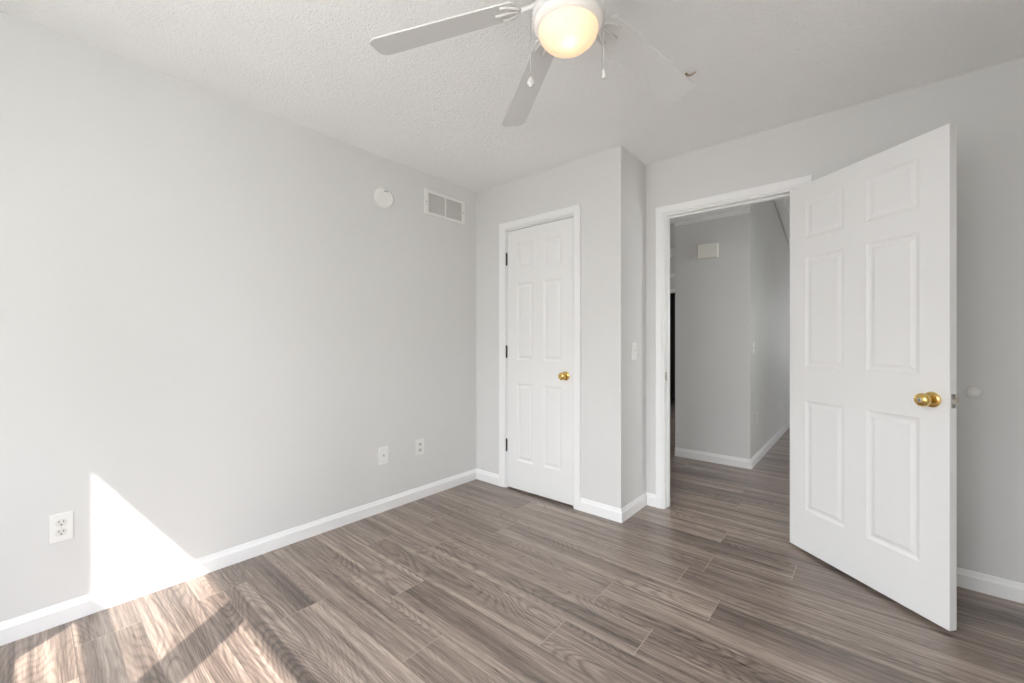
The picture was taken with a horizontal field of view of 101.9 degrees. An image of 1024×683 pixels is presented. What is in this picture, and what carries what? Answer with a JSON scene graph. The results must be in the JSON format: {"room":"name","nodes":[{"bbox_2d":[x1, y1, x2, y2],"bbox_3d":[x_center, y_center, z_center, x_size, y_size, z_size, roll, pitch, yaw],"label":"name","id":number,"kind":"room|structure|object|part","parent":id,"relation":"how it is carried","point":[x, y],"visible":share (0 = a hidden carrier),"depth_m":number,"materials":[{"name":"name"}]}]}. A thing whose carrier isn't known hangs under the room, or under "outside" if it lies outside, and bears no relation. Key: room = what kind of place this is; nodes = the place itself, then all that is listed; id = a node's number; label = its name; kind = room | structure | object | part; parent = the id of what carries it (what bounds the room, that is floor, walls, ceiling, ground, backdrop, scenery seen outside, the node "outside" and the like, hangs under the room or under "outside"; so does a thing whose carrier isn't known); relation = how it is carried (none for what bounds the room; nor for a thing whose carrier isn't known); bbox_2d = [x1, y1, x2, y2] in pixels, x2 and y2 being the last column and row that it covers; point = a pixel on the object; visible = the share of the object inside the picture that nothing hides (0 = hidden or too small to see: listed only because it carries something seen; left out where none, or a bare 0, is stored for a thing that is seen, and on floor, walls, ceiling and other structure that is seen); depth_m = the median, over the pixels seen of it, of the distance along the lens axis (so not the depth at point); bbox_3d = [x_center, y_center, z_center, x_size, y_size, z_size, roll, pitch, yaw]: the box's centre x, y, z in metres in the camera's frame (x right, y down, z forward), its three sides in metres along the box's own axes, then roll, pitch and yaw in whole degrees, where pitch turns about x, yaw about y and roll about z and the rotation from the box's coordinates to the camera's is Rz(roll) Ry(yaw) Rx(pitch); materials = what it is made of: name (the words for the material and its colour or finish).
{"room":"empty bedroom","nodes":[
{"label":"empty bedroom","id":0,"kind":"room"},
{"bbox_2d":[0,11,475,621],"bbox_3d":[-1.271,-0.056,2.511,0.120,2.440,3.828,0,0,40],"label":"wall","id":1,"kind":"structure","parent":0,"point":[215,328],"depth_m":2.06,"materials":[{"name":"paint"}]},
{"bbox_2d":[49,511,73,543],"bbox_3d":[-1.864,0.765,1.717,0.008,0.115,0.070,0,0,40],"label":"wall outlet","id":2,"kind":"object","parent":1,"relation":"attached to","point":[61,526],"visible":1,"depth_m":1.72,"materials":[{"name":"white plastic"}]},
{"bbox_2d":[55,528,66,536],"bbox_3d":[-1.864,0.785,1.717,0.008,0.028,0.034,0,0,40],"label":"receptacle","id":3,"kind":"object","parent":2,"relation":"attached to","point":[59,532],"depth_m":1.71,"materials":[{"name":"grey plastic"}]},
{"bbox_2d":[55,519,66,526],"bbox_3d":[-1.864,0.746,1.717,0.008,0.028,0.034,0,0,40],"label":"receptacle","id":4,"kind":"object","parent":2,"relation":"attached to","point":[58,522],"depth_m":1.71,"materials":[{"name":"grey plastic"}]},
{"bbox_2d":[0,469,475,645],"bbox_3d":[-1.333,1.121,2.336,0.013,0.086,3.183,0,0,40],"label":"baseboard","id":5,"kind":"structure","parent":1,"relation":"attached to","point":[34,622],"depth_m":2.05,"materials":[{"name":"white paint"}]},
{"bbox_2d":[378,446,387,464],"bbox_3d":[-0.884,0.780,2.860,0.016,0.119,0.074,0,0,40],"label":"plate","id":6,"kind":"object","parent":1,"relation":"attached to","point":[382,451],"visible":1,"depth_m":2.85,"materials":[{"name":"white plastic"}]},
{"bbox_2d":[374,187,392,208],"bbox_3d":[-0.874,-0.993,2.852,0.041,0.140,0.140,0,0,40],"label":"smoke detector","id":7,"kind":"object","parent":1,"relation":"attached to","point":[383,197],"visible":1,"depth_m":2.83,"materials":[{"name":"white plastic"}]},
{"bbox_2d":[416,438,423,455],"bbox_3d":[-0.686,0.780,3.096,0.009,0.117,0.074,0,0,40],"label":"electrical outlet","id":8,"kind":"object","parent":1,"relation":"attached to","point":[419,442],"visible":1,"depth_m":3.09,"materials":[{"name":"white plastic"}]},
{"bbox_2d":[424,188,464,224],"bbox_3d":[-0.526,-1.065,3.282,0.011,0.190,0.409,0,0,40],"label":"air vent","id":9,"kind":"object","parent":1,"relation":"in","point":[438,205],"visible":1,"depth_m":3.27,"materials":[{"name":"white plastic"}]},
{"bbox_2d":[0,400,1023,682],"bbox_3d":[1.019,1.224,4.238,5.720,0.120,9.430,0,0,40],"label":"floor","id":10,"kind":"structure","parent":0,"point":[474,581],"depth_m":1.80,"materials":[{"name":"brown wood"}]},
{"bbox_2d":[0,0,1023,192],"bbox_3d":[-0.003,-1.336,1.362,3.540,0.120,3.728,0,0,40],"label":"ceiling","id":11,"kind":"structure","parent":0,"point":[438,109],"depth_m":1.88,"materials":[{"name":"white paint"}]},
{"bbox_2d":[370,0,693,126],"bbox_3d":[0.163,-1.039,1.364,1.233,0.474,1.203,0,0,-13],"label":"ceiling fan","id":12,"kind":"object","parent":11,"relation":"hanging from","point":[562,28],"visible":1,"depth_m":1.40,"materials":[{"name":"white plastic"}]},
{"bbox_3d":[-0.229,-1.042,1.384,0.495,0.083,0.112,0,0,11],"label":"fan blade","id":13,"kind":"part","parent":12,"relation":"part of","materials":[{"name":"white wood"}]},
{"bbox_3d":[0.067,-1.042,1.704,0.112,0.083,0.495,0,0,-15],"label":"fan blade","id":14,"kind":"part","parent":12,"relation":"part of","materials":[{"name":"white wood"}]},
{"bbox_3d":[0.059,-0.820,1.306,0.023,0.036,0.023,0,0,40],"label":"pull knob","id":15,"kind":"part","parent":12,"relation":"part of","materials":[{"name":"white plastic"}]},
{"bbox_3d":[0.062,-0.932,1.307,0.010,0.194,0.003,0,0,-5],"label":"pull chain","id":16,"kind":"part","parent":12,"relation":"part of","materials":[{"name":"grey metal"}]},
{"bbox_3d":[0.176,-0.952,1.306,0.187,0.060,0.187,0,0,40],"label":"lamp shade","id":17,"kind":"part","parent":12,"relation":"part of","materials":[{"name":"white glass"}]},
{"bbox_3d":[0.285,-0.946,1.306,0.010,0.166,0.003,0,0,-4],"label":"pull chain","id":18,"kind":"part","parent":12,"relation":"part of","materials":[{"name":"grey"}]},
{"bbox_3d":[0.288,-0.847,1.306,0.013,0.033,0.013,0,0,40],"label":"pull knob","id":19,"kind":"part","parent":12,"relation":"part of","materials":[{"name":"white plastic"}]},
{"bbox_3d":[0.506,-1.042,1.554,0.495,0.083,0.112,0,0,-37],"label":"fan blade","id":20,"kind":"part","parent":12,"relation":"part of","materials":[{"name":"white wood"}]},
{"bbox_2d":[476,145,627,508],"bbox_3d":[0.233,-0.056,3.158,1.328,2.440,0.100,0,0,40],"label":"wall","id":21,"kind":"structure","parent":0,"point":[598,182],"depth_m":2.83,"materials":[{"name":"paint"}]},
{"bbox_2d":[476,468,498,485],"bbox_3d":[-0.204,1.121,3.457,0.273,0.086,0.013,0,0,40],"label":"baseboard","id":22,"kind":"structure","parent":21,"relation":"attached to","point":[482,475],"depth_m":3.45,"materials":[{"name":"white paint"}]},
{"bbox_2d":[506,217,572,504],"bbox_3d":[0.182,0.134,3.115,0.626,2.032,0.103,0,0,40],"label":"door","id":23,"kind":"structure","parent":21,"relation":"in","point":[539,258],"depth_m":3.10,"materials":[{"name":"white paint"}]},
{"bbox_3d":[0.359,0.240,2.935,0.055,0.055,0.058,0,0,40],"label":"knob","id":24,"kind":"part","parent":23,"relation":"part of","materials":[{"name":"gold metal"}]},
{"bbox_2d":[499,204,580,510],"bbox_3d":[0.219,0.104,3.159,0.756,2.120,0.116,0,0,40],"label":"door frame","id":25,"kind":"structure","parent":21,"relation":"attached to","point":[575,210],"depth_m":2.99,"materials":[{"name":"white paint"}]},
{"bbox_2d":[580,498,621,522],"bbox_3d":[0.593,1.121,2.776,0.311,0.086,0.013,0,0,40],"label":"baseboard","id":26,"kind":"structure","parent":21,"relation":"attached to","point":[588,506],"depth_m":2.77,"materials":[{"name":"white paint"}]},
{"bbox_2d":[628,151,645,503],"bbox_3d":[0.829,-0.056,2.909,0.100,2.440,0.295,0,0,40],"label":"wall","id":27,"kind":"structure","parent":0,"point":[636,168],"depth_m":2.87,"materials":[{"name":"paint"}]},
{"bbox_2d":[621,492,646,522],"bbox_3d":[0.835,1.121,2.830,0.013,0.086,0.408,0,0,40],"label":"baseboard","id":28,"kind":"structure","parent":27,"relation":"attached to","point":[633,507],"depth_m":2.81,"materials":[{"name":"white paint"}]},
{"bbox_2d":[631,343,636,359],"bbox_3d":[0.837,0.060,2.828,0.019,0.116,0.072,0,0,40],"label":"light switch","id":29,"kind":"object","parent":27,"relation":"attached to","point":[633,345],"visible":1,"depth_m":2.81,"materials":[{"name":"white plastic"}]},
{"bbox_2d":[670,293,674,399],"bbox_3d":[3.380,-0.136,7.712,1.800,2.600,1.080,0,0,40],"label":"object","id":30,"kind":"structure","parent":0,"point":[672,295],"depth_m":8.40,"materials":[{"name":"black paint"}]},
{"bbox_2d":[670,224,674,293],"bbox_3d":[2.436,-0.786,7.729,3.342,3.900,0.120,0,0,40],"label":"wall","id":31,"kind":"structure","parent":0,"point":[672,227],"depth_m":7.32,"materials":[{"name":"paint"}]},
{"bbox_2d":[670,248,674,277],"bbox_3d":[2.371,-1.386,7.653,3.342,0.500,0.080,0,0,40],"label":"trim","id":32,"kind":"structure","parent":31,"relation":"attached to","point":[672,251],"depth_m":7.25,"materials":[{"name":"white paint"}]},
{"bbox_2d":[670,204,749,222],"bbox_3d":[0.230,-1.297,4.622,4.022,0.118,1.333,0,0,40],"label":"ceiling","id":33,"kind":"structure","parent":0,"point":[744,206],"depth_m":3.99,"materials":[{"name":"white paint"}]},
{"bbox_2d":[675,200,789,458],"bbox_3d":[3.320,-0.786,5.667,0.680,3.900,4.269,0,0,40],"label":"wall","id":34,"kind":"structure","parent":0,"point":[726,303],"depth_m":4.09,"materials":[{"name":"paint"}]},
{"bbox_2d":[697,242,718,259],"bbox_3d":[1.905,-0.886,4.037,0.184,0.140,0.048,0,0,40],"label":"door chime","id":35,"kind":"object","parent":34,"relation":"attached to","point":[710,250],"visible":1,"depth_m":4.01,"materials":[{"name":"white plastic"}]},
{"bbox_2d":[674,207,749,226],"bbox_3d":[1.927,-1.213,4.035,0.680,0.050,0.022,0,0,40],"label":"trim","id":36,"kind":"structure","parent":34,"relation":"attached to","point":[744,210],"depth_m":4.01,"materials":[{"name":"white paint"}]},
{"bbox_2d":[675,447,750,468],"bbox_3d":[1.935,1.121,4.035,0.693,0.086,0.013,0,0,40],"label":"baseboard","id":37,"kind":"structure","parent":34,"relation":"attached to","point":[680,452],"depth_m":4.01,"materials":[{"name":"white paint"}]},
{"bbox_2d":[752,342,754,353],"bbox_3d":[2.282,0.052,3.916,0.016,0.115,0.070,0,0,40],"label":"hall light switch","id":38,"kind":"object","parent":34,"relation":"attached to","point":[753,343],"visible":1,"depth_m":3.91,"materials":[{"name":"white plastic"}]},
{"bbox_2d":[750,420,789,468],"bbox_3d":[3.352,1.121,5.171,0.013,0.086,3.582,0,0,40],"label":"baseboard","id":39,"kind":"structure","parent":34,"relation":"attached to","point":[755,459],"depth_m":4.47,"materials":[{"name":"white paint"}]},
{"bbox_2d":[775,198,789,244],"bbox_3d":[2.989,-1.665,4.667,0.084,1.252,4.780,0,0,40],"label":"trim","id":40,"kind":"structure","parent":34,"relation":"attached to","point":[781,205],"depth_m":5.02,"materials":[{"name":"white paint"}]},
{"bbox_2d":[774,197,789,247],"bbox_3d":[3.584,-1.736,4.238,1.578,1.461,5.100,0,0,40],"label":"vault","id":41,"kind":"object","parent":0,"point":[787,199],"depth_m":4.91,"materials":[{"name":"white paint"}]},
{"bbox_2d":[646,57,1023,582],"bbox_3d":[1.240,-0.786,2.818,3.300,3.900,0.100,0,0,40],"label":"wall","id":42,"kind":"structure","parent":0,"point":[986,105],"depth_m":1.96,"materials":[{"name":"paint"}]},
{"bbox_2d":[646,492,655,506],"bbox_3d":[0.988,1.121,2.959,0.078,0.086,0.013,0,0,40],"label":"baseboard","id":43,"kind":"structure","parent":42,"relation":"attached to","point":[651,498],"depth_m":2.95,"materials":[{"name":"white paint"}]},
{"bbox_2d":[656,175,812,508],"bbox_3d":[1.390,0.108,2.679,0.898,2.112,0.116,0,0,40],"label":"door frame","id":44,"kind":"structure","parent":42,"relation":"attached to","point":[789,184],"depth_m":2.90,"materials":[{"name":"white paint"}]},
{"bbox_2d":[790,123,957,630],"bbox_3d":[1.682,0.139,2.018,0.173,2.017,0.771,0,0,-11],"label":"door","id":45,"kind":"structure","parent":42,"relation":"in","point":[874,399],"depth_m":1.90,"materials":[{"name":"white paint"}]},
{"bbox_3d":[1.688,0.235,1.697,0.058,0.055,0.055,0,0,-11],"label":"knob","id":46,"kind":"part","parent":45,"relation":"part of","materials":[{"name":"gold metal"}]},
{"bbox_3d":[1.754,0.234,1.651,0.023,0.057,0.003,0,0,-11],"label":"latch plate","id":47,"kind":"part","parent":45,"relation":"part of","materials":[{"name":"silver metal"}]},
{"bbox_2d":[965,386,983,398],"bbox_3d":[2.169,0.237,1.948,0.059,0.059,0.017,0,0,40],"label":"door stop","id":48,"kind":"object","parent":42,"relation":"attached to","point":[973,392],"visible":1,"depth_m":1.94,"materials":[{"name":"white plastic"}]},
{"bbox_2d":[957,567,1023,603],"bbox_3d":[2.084,1.121,2.022,0.982,0.086,0.013,0,0,40],"label":"baseboard","id":49,"kind":"structure","parent":42,"relation":"attached to","point":[1007,589],"depth_m":1.91,"materials":[{"name":"white paint"}]}
]}

